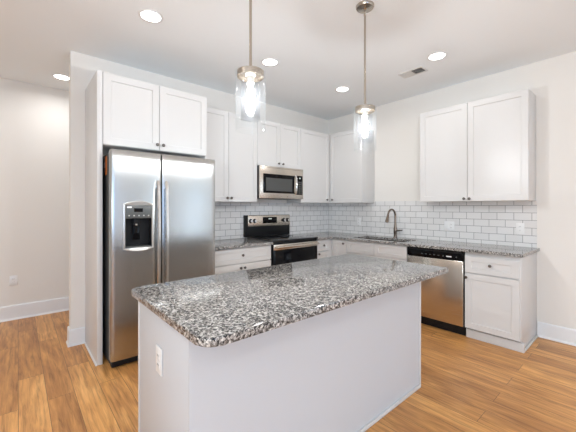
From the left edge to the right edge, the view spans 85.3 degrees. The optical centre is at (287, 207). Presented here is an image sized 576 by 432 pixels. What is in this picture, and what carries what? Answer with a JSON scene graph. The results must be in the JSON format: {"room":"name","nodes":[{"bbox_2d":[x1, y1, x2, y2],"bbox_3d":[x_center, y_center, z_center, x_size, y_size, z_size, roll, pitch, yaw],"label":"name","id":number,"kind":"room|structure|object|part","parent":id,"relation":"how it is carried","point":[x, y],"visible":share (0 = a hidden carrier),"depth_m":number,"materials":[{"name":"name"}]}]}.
{"room":"kitchen","nodes":[
{"label":"kitchen","id":0,"kind":"room"},
{"bbox_2d":[0,78,68,306],"bbox_3d":[-2.911,-0.085,4.000,7.440,2.800,0.120,0,0,-41],"label":"wall","id":1,"kind":"structure","parent":0,"point":[34,119],"depth_m":3.79,"materials":[{"name":"white paint"}]},
{"bbox_2d":[9,275,17,285],"bbox_3d":[-3.210,0.858,3.656,0.072,0.116,0.008,0,0,-41],"label":"wall outlet","id":2,"kind":"object","parent":1,"relation":"attached to","point":[13,280],"visible":1,"depth_m":3.65,"materials":[{"name":"white plastic"}]},
{"bbox_2d":[0,297,68,321],"bbox_3d":[-3.846,1.230,3.095,4.600,0.170,0.026,0,0,-41],"label":"baseboard","id":3,"kind":"structure","parent":1,"relation":"attached to","point":[25,310],"depth_m":3.77,"materials":[{"name":"white paint"}]},
{"bbox_2d":[69,51,327,328],"bbox_3d":[-0.681,-0.085,4.238,3.755,2.800,0.120,0,0,-41],"label":"wall","id":4,"kind":"structure","parent":0,"point":[82,67],"depth_m":3.03,"materials":[{"name":"white paint"}]},
{"bbox_2d":[66,326,84,346],"bbox_3d":[-2.058,1.238,3.030,0.141,0.155,0.146,0,0,-41],"label":"baseboard","id":5,"kind":"structure","parent":4,"relation":"attached to","point":[77,335],"depth_m":2.98,"materials":[{"name":"white paint"}]},
{"bbox_2d":[207,107,256,201],"bbox_3d":[-0.798,-0.603,3.830,0.832,1.075,0.340,0,0,-41],"label":"upper cabinet","id":6,"kind":"object","parent":4,"relation":"attached to","point":[231,137],"visible":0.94,"depth_m":3.77,"materials":[{"name":"white paint"}]},
{"bbox_3d":[-0.872,-0.603,3.598,0.414,1.071,0.020,0,0,-41],"label":"door","id":7,"kind":"part","parent":6,"relation":"part of","materials":[{"name":"white paint"}]},
{"bbox_3d":[-0.556,-0.603,3.871,0.412,1.071,0.020,0,0,-41],"label":"door","id":8,"kind":"part","parent":6,"relation":"part of","materials":[{"name":"white paint"}]},
{"bbox_2d":[215,202,327,239],"bbox_3d":[-0.269,0.175,4.510,2.519,0.479,0.008,0,0,-41],"label":"tile backsplash","id":9,"kind":"structure","parent":4,"relation":"attached to","point":[304,217],"depth_m":4.52,"materials":[{"name":"white tile"}]},
{"bbox_2d":[257,118,300,168],"bbox_3d":[-0.194,-0.841,4.353,0.759,0.598,0.340,0,0,-41],"label":"upper cabinet","id":10,"kind":"object","parent":4,"relation":"attached to","point":[278,145],"visible":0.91,"depth_m":4.23,"materials":[{"name":"white paint"}]},
{"bbox_3d":[-0.254,-0.841,4.132,0.377,0.594,0.020,0,0,-41],"label":"door","id":11,"kind":"part","parent":10,"relation":"part of","materials":[{"name":"white paint"}]},
{"bbox_2d":[257,165,302,199],"bbox_3d":[-0.171,-0.324,4.328,0.757,0.422,0.394,0,0,-41],"label":"microwave","id":12,"kind":"object","parent":10,"relation":"attached to","point":[272,182],"visible":0.94,"depth_m":4.17,"materials":[{"name":"silver metal"}]},
{"bbox_3d":[0.114,-0.308,4.346,0.022,0.274,0.048,0,0,-41],"label":"handle","id":13,"kind":"part","parent":12,"relation":"part of","materials":[{"name":"silver metal"}]},
{"bbox_3d":[0.162,-0.306,4.409,0.116,0.267,0.003,0,0,-41],"label":"control panel","id":14,"kind":"part","parent":12,"relation":"part of","materials":[{"name":"black glass"}]},
{"bbox_3d":[0.034,-0.841,4.381,0.376,0.594,0.020,0,0,-41],"label":"door","id":15,"kind":"part","parent":10,"relation":"part of","materials":[{"name":"white paint"}]},
{"bbox_2d":[287,128,329,202],"bbox_3d":[0.447,-0.603,4.907,0.929,1.075,0.340,0,0,-41],"label":"upper cabinet","id":16,"kind":"object","parent":4,"relation":"attached to","point":[315,146],"visible":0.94,"depth_m":4.71,"materials":[{"name":"white paint"}]},
{"bbox_3d":[0.413,-0.603,4.709,0.616,1.071,0.020,0,0,-41],"label":"door","id":17,"kind":"part","parent":16,"relation":"part of","materials":[{"name":"white paint"}]},
{"bbox_2d":[0,0,575,119],"bbox_3d":[0.490,-1.525,0.068,7.440,0.080,10.519,0,0,-41],"label":"ceiling","id":18,"kind":"structure","parent":0,"point":[318,45],"depth_m":2.79,"materials":[{"name":"white paint"}]},
{"bbox_2d":[52,74,68,80],"bbox_3d":[-2.578,-1.481,3.565,0.184,0.006,0.184,0,0,-41],"label":"recessed light","id":19,"kind":"object","parent":18,"relation":"in","point":[57,76],"visible":0.89,"depth_m":3.55,"materials":[{"name":"white paint"}]},
{"bbox_2d":[54,75,68,79],"bbox_3d":[-2.578,-1.482,3.565,0.139,0.005,0.139,0,0,-41],"label":"diffuser","id":20,"kind":"object","parent":19,"relation":"attached to","point":[61,77],"depth_m":3.57,"materials":[{"name":"white plastic"}]},
{"bbox_2d":[138,9,163,22],"bbox_3d":[-1.064,-1.481,2.427,0.184,0.006,0.184,0,0,-41],"label":"recessed light","id":21,"kind":"object","parent":18,"relation":"in","point":[149,15],"visible":1,"depth_m":2.42,"materials":[{"name":"white paint"}]},
{"bbox_2d":[141,11,160,21],"bbox_3d":[-1.064,-1.482,2.427,0.139,0.005,0.139,0,0,-41],"label":"diffuser","id":22,"kind":"object","parent":21,"relation":"attached to","point":[149,16],"depth_m":2.43,"materials":[{"name":"white plastic"}]},
{"bbox_2d":[237,0,263,107],"bbox_3d":[-0.203,-0.949,1.700,0.165,1.071,0.165,0,0,-41],"label":"pendant light","id":23,"kind":"object","parent":18,"relation":"hanging from","point":[250,74],"visible":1,"depth_m":1.69,"materials":[{"name":"silver metal"}]},
{"bbox_2d":[245,72,255,84],"bbox_3d":[-0.203,-0.698,1.700,0.060,0.055,0.060,0,0,-41],"label":"socket","id":24,"kind":"object","parent":23,"relation":"attached to","point":[250,76],"depth_m":1.68,"materials":[{"name":"silver metal"}]},
{"bbox_3d":[-0.203,-1.099,1.700,0.020,0.712,0.020,0,0,-41],"label":"rod","id":25,"kind":"part","parent":23,"relation":"part of","materials":[{"name":"silver metal"}]},
{"bbox_3d":[-0.203,-0.604,1.700,0.050,0.130,0.050,0,0,-41],"label":"bulb","id":26,"kind":"part","parent":23,"relation":"part of","materials":[{"name":"white glass"}]},
{"bbox_2d":[261,58,278,65],"bbox_3d":[-0.184,-1.481,3.197,0.184,0.006,0.184,0,0,-41],"label":"recessed light","id":27,"kind":"object","parent":18,"relation":"in","point":[266,61],"visible":1,"depth_m":3.19,"materials":[{"name":"white paint"}]},
{"bbox_2d":[263,59,276,64],"bbox_3d":[-0.184,-1.482,3.197,0.139,0.005,0.139,0,0,-41],"label":"diffuser","id":28,"kind":"object","parent":27,"relation":"attached to","point":[265,61],"depth_m":3.19,"materials":[{"name":"white plastic"}]},
{"bbox_2d":[335,86,349,91],"bbox_3d":[0.685,-1.481,3.928,0.184,0.006,0.184,0,0,-41],"label":"recessed light","id":29,"kind":"object","parent":18,"relation":"in","point":[341,88],"visible":1,"depth_m":3.93,"materials":[{"name":"white paint"}]},
{"bbox_2d":[337,87,347,90],"bbox_3d":[0.685,-1.482,3.928,0.139,0.005,0.139,0,0,-41],"label":"diffuser","id":30,"kind":"object","parent":29,"relation":"attached to","point":[338,88],"depth_m":3.91,"materials":[{"name":"white plastic"}]},
{"bbox_2d":[355,0,374,133],"bbox_3d":[0.568,-0.949,2.306,0.165,1.071,0.165,0,0,-41],"label":"pendant light","id":31,"kind":"object","parent":18,"relation":"hanging from","point":[363,7],"visible":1,"depth_m":2.30,"materials":[{"name":"silver metal"}]},
{"bbox_3d":[0.568,-0.604,2.306,0.050,0.130,0.050,0,0,-41],"label":"bulb","id":32,"kind":"part","parent":31,"relation":"part of","materials":[{"name":"white glass"}]},
{"bbox_2d":[361,109,368,116],"bbox_3d":[0.568,-0.698,2.306,0.060,0.055,0.060,0,0,-41],"label":"socket","id":33,"kind":"object","parent":31,"relation":"attached to","point":[364,111],"depth_m":2.29,"materials":[{"name":"silver metal"}]},
{"bbox_3d":[0.568,-1.099,2.306,0.020,0.712,0.020,0,0,-41],"label":"rod","id":34,"kind":"part","parent":31,"relation":"part of","materials":[{"name":"silver metal"}]},
{"bbox_2d":[398,66,427,77],"bbox_3d":[1.372,-1.479,3.438,0.152,0.011,0.270,0,0,-41],"label":"ceiling vent","id":35,"kind":"object","parent":18,"relation":"in","point":[418,70],"visible":1,"depth_m":3.43,"materials":[{"name":"white metal"}]},
{"bbox_2d":[427,51,446,60],"bbox_3d":[1.463,-1.481,3.070,0.184,0.006,0.184,0,0,-41],"label":"recessed light","id":36,"kind":"object","parent":18,"relation":"in","point":[439,55],"visible":1,"depth_m":3.07,"materials":[{"name":"white paint"}]},
{"bbox_2d":[429,53,444,59],"bbox_3d":[1.463,-1.482,3.070,0.139,0.005,0.139,0,0,-41],"label":"diffuser","id":37,"kind":"object","parent":36,"relation":"attached to","point":[434,56],"depth_m":3.07,"materials":[{"name":"white plastic"}]},
{"bbox_2d":[0,310,575,431],"bbox_3d":[0.490,1.355,0.068,7.440,0.080,10.519,0,0,-41],"label":"floor","id":38,"kind":"structure","parent":0,"point":[468,384],"depth_m":2.27,"materials":[{"name":"brown wood"}]},
{"bbox_2d":[84,70,206,365],"bbox_3d":[-1.398,0.087,3.121,0.998,2.454,0.628,0,0,-41],"label":"tall cabinet","id":39,"kind":"object","parent":38,"relation":"on","point":[122,113],"visible":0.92,"depth_m":2.81,"materials":[{"name":"white paint"}]},
{"bbox_3d":[-1.772,1.308,2.799,0.012,0.013,0.570,0,0,-41],"label":"shoe moulding","id":40,"kind":"part","parent":39,"relation":"part of","materials":[{"name":"white paint"}]},
{"bbox_3d":[-1.762,0.087,2.828,0.040,2.454,0.596,0,0,-41],"label":"panel","id":41,"kind":"part","parent":39,"relation":"part of","materials":[{"name":"white paint"}]},
{"bbox_3d":[-1.382,-0.834,2.776,0.459,0.607,0.020,0,0,-41],"label":"door","id":42,"kind":"part","parent":39,"relation":"part of","materials":[{"name":"white paint"}]},
{"bbox_3d":[-1.025,-0.834,3.084,0.475,0.607,0.020,0,0,-41],"label":"door","id":43,"kind":"part","parent":39,"relation":"part of","materials":[{"name":"white paint"}]},
{"bbox_2d":[103,149,214,367],"bbox_3d":[-1.284,0.423,3.047,0.914,1.784,0.794,0,0,-41],"label":"refrigerator","id":44,"kind":"object","parent":38,"relation":"on","point":[159,209],"visible":0.8,"depth_m":2.69,"materials":[{"name":"grey metal"}]},
{"bbox_3d":[-1.288,0.388,2.652,0.390,1.714,0.095,0,0,-41],"label":"freezer door","id":45,"kind":"part","parent":44,"relation":"part of","materials":[{"name":"silver metal"}]},
{"bbox_3d":[-1.284,0.122,2.645,0.042,0.056,0.030,0,0,-41],"label":"water spout","id":46,"kind":"part","parent":44,"relation":"part of","materials":[{"name":"black plastic"}]},
{"bbox_3d":[-1.265,0.037,2.637,0.206,0.111,0.057,0,0,-41],"label":"control panel","id":47,"kind":"part","parent":44,"relation":"part of","materials":[{"name":"grey plastic"}]},
{"bbox_3d":[-1.121,0.282,2.706,0.030,1.025,0.067,0,0,-41],"label":"handle","id":48,"kind":"part","parent":44,"relation":"part of","materials":[{"name":"silver metal"}]},
{"bbox_3d":[-1.068,0.282,2.753,0.030,1.025,0.067,0,0,-41],"label":"handle","id":49,"kind":"part","parent":44,"relation":"part of","materials":[{"name":"silver metal"}]},
{"bbox_3d":[-0.941,0.388,2.953,0.518,1.714,0.095,0,0,-41],"label":"door","id":50,"kind":"part","parent":44,"relation":"part of","materials":[{"name":"silver metal"}]},
{"bbox_2d":[215,245,270,274],"bbox_3d":[-0.702,0.879,3.711,0.820,0.869,0.646,0,0,-41],"label":"base cabinet","id":51,"kind":"object","parent":38,"relation":"on","point":[244,258],"visible":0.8,"depth_m":3.49,"materials":[{"name":"white paint"}]},
{"bbox_3d":[-0.674,0.919,3.364,0.407,0.573,0.020,0,0,-41],"label":"door","id":52,"kind":"part","parent":51,"relation":"part of","materials":[{"name":"white paint"}]},
{"bbox_2d":[215,238,272,249],"bbox_3d":[-0.696,0.430,3.710,0.828,0.030,0.641,0,0,-41],"label":"countertop","id":53,"kind":"structure","parent":51,"relation":"on","point":[239,242],"depth_m":3.62,"materials":[{"name":"stone"}]},
{"bbox_3d":[-0.363,0.919,3.633,0.407,0.573,0.020,0,0,-41],"label":"door","id":54,"kind":"part","parent":51,"relation":"part of","materials":[{"name":"white paint"}]},
{"bbox_2d":[138,282,420,431],"bbox_3d":[0.097,0.882,1.968,1.779,0.864,0.673,0,0,-41],"label":"kitchen island","id":55,"kind":"object","parent":38,"relation":"on","point":[343,369],"visible":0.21,"depth_m":1.52,"materials":[{"name":"grey paint"}]},
{"bbox_3d":[-0.763,0.882,1.617,0.019,0.864,0.018,0,0,-41],"label":"corner trim","id":56,"kind":"part","parent":55,"relation":"part of","materials":[{"name":"white paint"}]},
{"bbox_2d":[156,344,161,376],"bbox_3d":[-0.568,0.673,1.374,0.008,0.118,0.072,0,0,-41],"label":"wall outlet","id":57,"kind":"object","parent":55,"relation":"attached to","point":[158,349],"visible":1,"depth_m":1.36,"materials":[{"name":"white plastic"}]},
{"bbox_3d":[-0.558,0.882,1.384,0.018,0.864,0.602,0,0,-41],"label":"panel","id":58,"kind":"part","parent":55,"relation":"part of","materials":[{"name":"grey paint"}]},
{"bbox_2d":[132,254,447,346],"bbox_3d":[0.146,0.434,1.892,1.820,0.031,0.860,0,0,-41],"label":"island countertop","id":59,"kind":"structure","parent":55,"relation":"on","point":[222,309],"depth_m":1.54,"materials":[{"name":"stone"}]},
{"bbox_3d":[0.304,1.304,1.712,1.751,0.021,0.014,0,0,-41],"label":"shoe moulding","id":60,"kind":"part","parent":55,"relation":"part of","materials":[{"name":"white paint"}]},
{"bbox_3d":[0.967,0.882,2.296,0.016,0.864,0.014,0,0,-41],"label":"corner trim","id":61,"kind":"part","parent":55,"relation":"part of","materials":[{"name":"white paint"}]},
{"bbox_2d":[243,215,318,265],"bbox_3d":[-0.077,0.713,4.200,0.780,1.205,0.703,0,0,-41],"label":"range","id":62,"kind":"object","parent":38,"relation":"on","point":[288,248],"visible":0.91,"depth_m":4.17,"materials":[{"name":"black metal"}]},
{"bbox_2d":[247,234,317,241],"bbox_3d":[-0.070,0.412,4.205,0.762,0.019,0.580,0,0,-41],"label":"cooktop","id":63,"kind":"object","parent":62,"relation":"in","point":[265,237],"depth_m":4.16,"materials":[{"name":"grey glass"}]},
{"bbox_3d":[0.102,0.771,4.006,0.756,0.637,0.034,0,0,-41],"label":"oven door","id":64,"kind":"part","parent":62,"relation":"part of","materials":[{"name":"black glass"}]},
{"bbox_3d":[0.097,0.436,4.011,0.756,0.028,0.020,0,0,-41],"label":"trim","id":65,"kind":"part","parent":62,"relation":"part of","materials":[{"name":"silver metal"}]},
{"bbox_3d":[0.137,0.483,3.965,0.705,0.030,0.066,0,0,-41],"label":"handle","id":66,"kind":"part","parent":62,"relation":"part of","materials":[{"name":"silver metal"}]},
{"bbox_2d":[316,239,331,258],"bbox_3d":[0.547,0.879,4.791,0.928,0.869,0.646,0,0,-41],"label":"base cabinet","id":67,"kind":"object","parent":38,"relation":"on","point":[324,248],"visible":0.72,"depth_m":4.38,"materials":[{"name":"white paint"}]},
{"bbox_3d":[0.483,0.531,4.365,0.262,0.153,0.020,0,0,-41],"label":"drawer","id":68,"kind":"part","parent":67,"relation":"part of","materials":[{"name":"white paint"}]},
{"bbox_3d":[0.483,0.912,4.365,0.262,0.588,0.020,0,0,-41],"label":"door","id":69,"kind":"part","parent":67,"relation":"part of","materials":[{"name":"white paint"}]},
{"bbox_2d":[293,232,539,257],"bbox_3d":[1.272,0.430,3.950,0.921,0.030,2.853,0,0,-41],"label":"countertop","id":70,"kind":"structure","parent":67,"relation":"on","point":[503,250],"depth_m":3.50,"materials":[{"name":"stone"}]},
{"bbox_2d":[364,238,406,241],"bbox_3d":[1.261,0.543,4.099,0.376,0.194,0.766,0,0,-41],"label":"sink","id":71,"kind":"object","parent":70,"relation":"in","point":[364,238],"visible":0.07,"depth_m":4.28,"materials":[{"name":"grey metal"}]},
{"bbox_2d":[385,209,402,237],"bbox_3d":[1.416,0.217,4.182,0.261,0.396,0.133,0,0,-41],"label":"faucet","id":72,"kind":"object","parent":70,"relation":"on","point":[393,210],"visible":1,"depth_m":4.26,"materials":[{"name":"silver metal"}]},
{"bbox_2d":[332,239,346,255],"bbox_3d":[0.925,0.879,4.572,0.646,0.869,0.284,0,0,-41],"label":"base cabinet","id":73,"kind":"object","parent":38,"relation":"on","point":[339,247],"visible":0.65,"depth_m":4.38,"materials":[{"name":"white paint"}]},
{"bbox_2d":[347,240,407,261],"bbox_3d":[1.306,0.879,4.132,0.646,0.869,0.871,0,0,-41],"label":"base cabinet","id":74,"kind":"object","parent":38,"relation":"on","point":[378,250],"visible":0.11,"depth_m":3.90,"materials":[{"name":"white paint"}]},
{"bbox_3d":[0.951,0.531,4.113,0.020,0.153,0.433,0,0,-41],"label":"false drawer","id":75,"kind":"part","parent":74,"relation":"part of","materials":[{"name":"white paint"}]},
{"bbox_3d":[0.951,0.910,4.113,0.020,0.592,0.433,0,0,-41],"label":"door","id":76,"kind":"part","parent":74,"relation":"part of","materials":[{"name":"white paint"}]},
{"bbox_3d":[1.237,0.531,3.783,0.020,0.153,0.433,0,0,-41],"label":"false drawer","id":77,"kind":"part","parent":74,"relation":"part of","materials":[{"name":"white paint"}]},
{"bbox_3d":[1.237,0.910,3.783,0.020,0.592,0.433,0,0,-41],"label":"door","id":78,"kind":"part","parent":74,"relation":"part of","materials":[{"name":"white paint"}]},
{"bbox_2d":[407,246,465,335],"bbox_3d":[1.790,0.881,3.567,0.596,0.864,0.600,0,0,-41],"label":"dishwasher","id":79,"kind":"object","parent":38,"relation":"on","point":[442,296],"visible":0.66,"depth_m":3.29,"materials":[{"name":"silver metal"}]},
{"bbox_3d":[1.637,1.265,3.435,0.060,0.096,0.596,0,0,-41],"label":"kick plate","id":80,"kind":"part","parent":79,"relation":"part of","materials":[{"name":"black plastic"}]},
{"bbox_2d":[464,252,537,352],"bbox_3d":[2.152,0.879,3.153,0.646,0.869,0.483,0,0,-41],"label":"base cabinet","id":81,"kind":"object","parent":38,"relation":"on","point":[500,291],"visible":0.92,"depth_m":2.97,"materials":[{"name":"white paint"}]},
{"bbox_3d":[1.933,0.569,2.978,0.020,0.160,0.452,0,0,-41],"label":"drawer","id":82,"kind":"part","parent":81,"relation":"part of","materials":[{"name":"white paint"}]},
{"bbox_3d":[1.933,0.932,2.978,0.020,0.547,0.452,0,0,-41],"label":"door","id":83,"kind":"part","parent":81,"relation":"part of","materials":[{"name":"white paint"}]},
{"bbox_3d":[2.170,1.272,3.168,0.543,0.084,0.481,0,0,-41],"label":"baseboard moulding","id":84,"kind":"part","parent":81,"relation":"part of","materials":[{"name":"white paint"}]},
{"bbox_2d":[328,51,575,329],"bbox_3d":[3.677,-0.085,1.978,0.120,2.800,9.000,0,0,-41],"label":"wall","id":85,"kind":"structure","parent":0,"point":[395,125],"depth_m":3.17,"materials":[{"name":"white paint"}]},
{"bbox_2d":[330,128,373,202],"bbox_3d":[0.953,-0.603,4.773,0.340,1.075,0.626,0,0,-41],"label":"upper cabinet","id":86,"kind":"object","parent":85,"relation":"attached to","point":[351,151],"visible":0.98,"depth_m":4.61,"materials":[{"name":"white paint"}]},
{"bbox_2d":[328,199,536,247],"bbox_3d":[1.616,0.165,4.263,0.008,0.500,2.830,0,0,-41],"label":"tile backsplash","id":87,"kind":"structure","parent":85,"relation":"attached to","point":[484,222],"depth_m":3.90,"materials":[{"name":"white tile"}]},
{"bbox_2d":[444,221,453,230],"bbox_3d":[1.976,0.231,3.832,0.009,0.116,0.118,0,0,-41],"label":"wall switch","id":88,"kind":"object","parent":87,"relation":"attached to","point":[448,225],"visible":1,"depth_m":3.83,"materials":[{"name":"white plastic"}]},
{"bbox_2d":[516,223,523,233],"bbox_3d":[2.444,0.225,3.292,0.008,0.116,0.072,0,0,-41],"label":"wall outlet","id":89,"kind":"object","parent":87,"relation":"attached to","point":[519,226],"visible":1,"depth_m":3.29,"materials":[{"name":"white plastic"}]},
{"bbox_2d":[420,89,535,201],"bbox_3d":[2.061,-0.603,3.492,0.340,1.075,1.069,0,0,-41],"label":"upper cabinet","id":90,"kind":"object","parent":85,"relation":"attached to","point":[484,149],"visible":1,"depth_m":3.32,"materials":[{"name":"white paint"}]},
{"bbox_3d":[1.788,-0.603,3.614,0.020,1.071,0.526,0,0,-41],"label":"door","id":91,"kind":"part","parent":90,"relation":"part of","materials":[{"name":"white paint"}]},
{"bbox_3d":[2.138,-0.603,3.208,0.020,1.071,0.537,0,0,-41],"label":"door","id":92,"kind":"part","parent":90,"relation":"part of","materials":[{"name":"white paint"}]},
{"bbox_2d":[537,322,575,345],"bbox_3d":[4.552,1.240,0.854,0.026,0.150,6.155,0,0,-41],"label":"baseboard","id":93,"kind":"structure","parent":85,"relation":"attached to","point":[556,333],"depth_m":3.06,"materials":[{"name":"white paint"}]}
]}

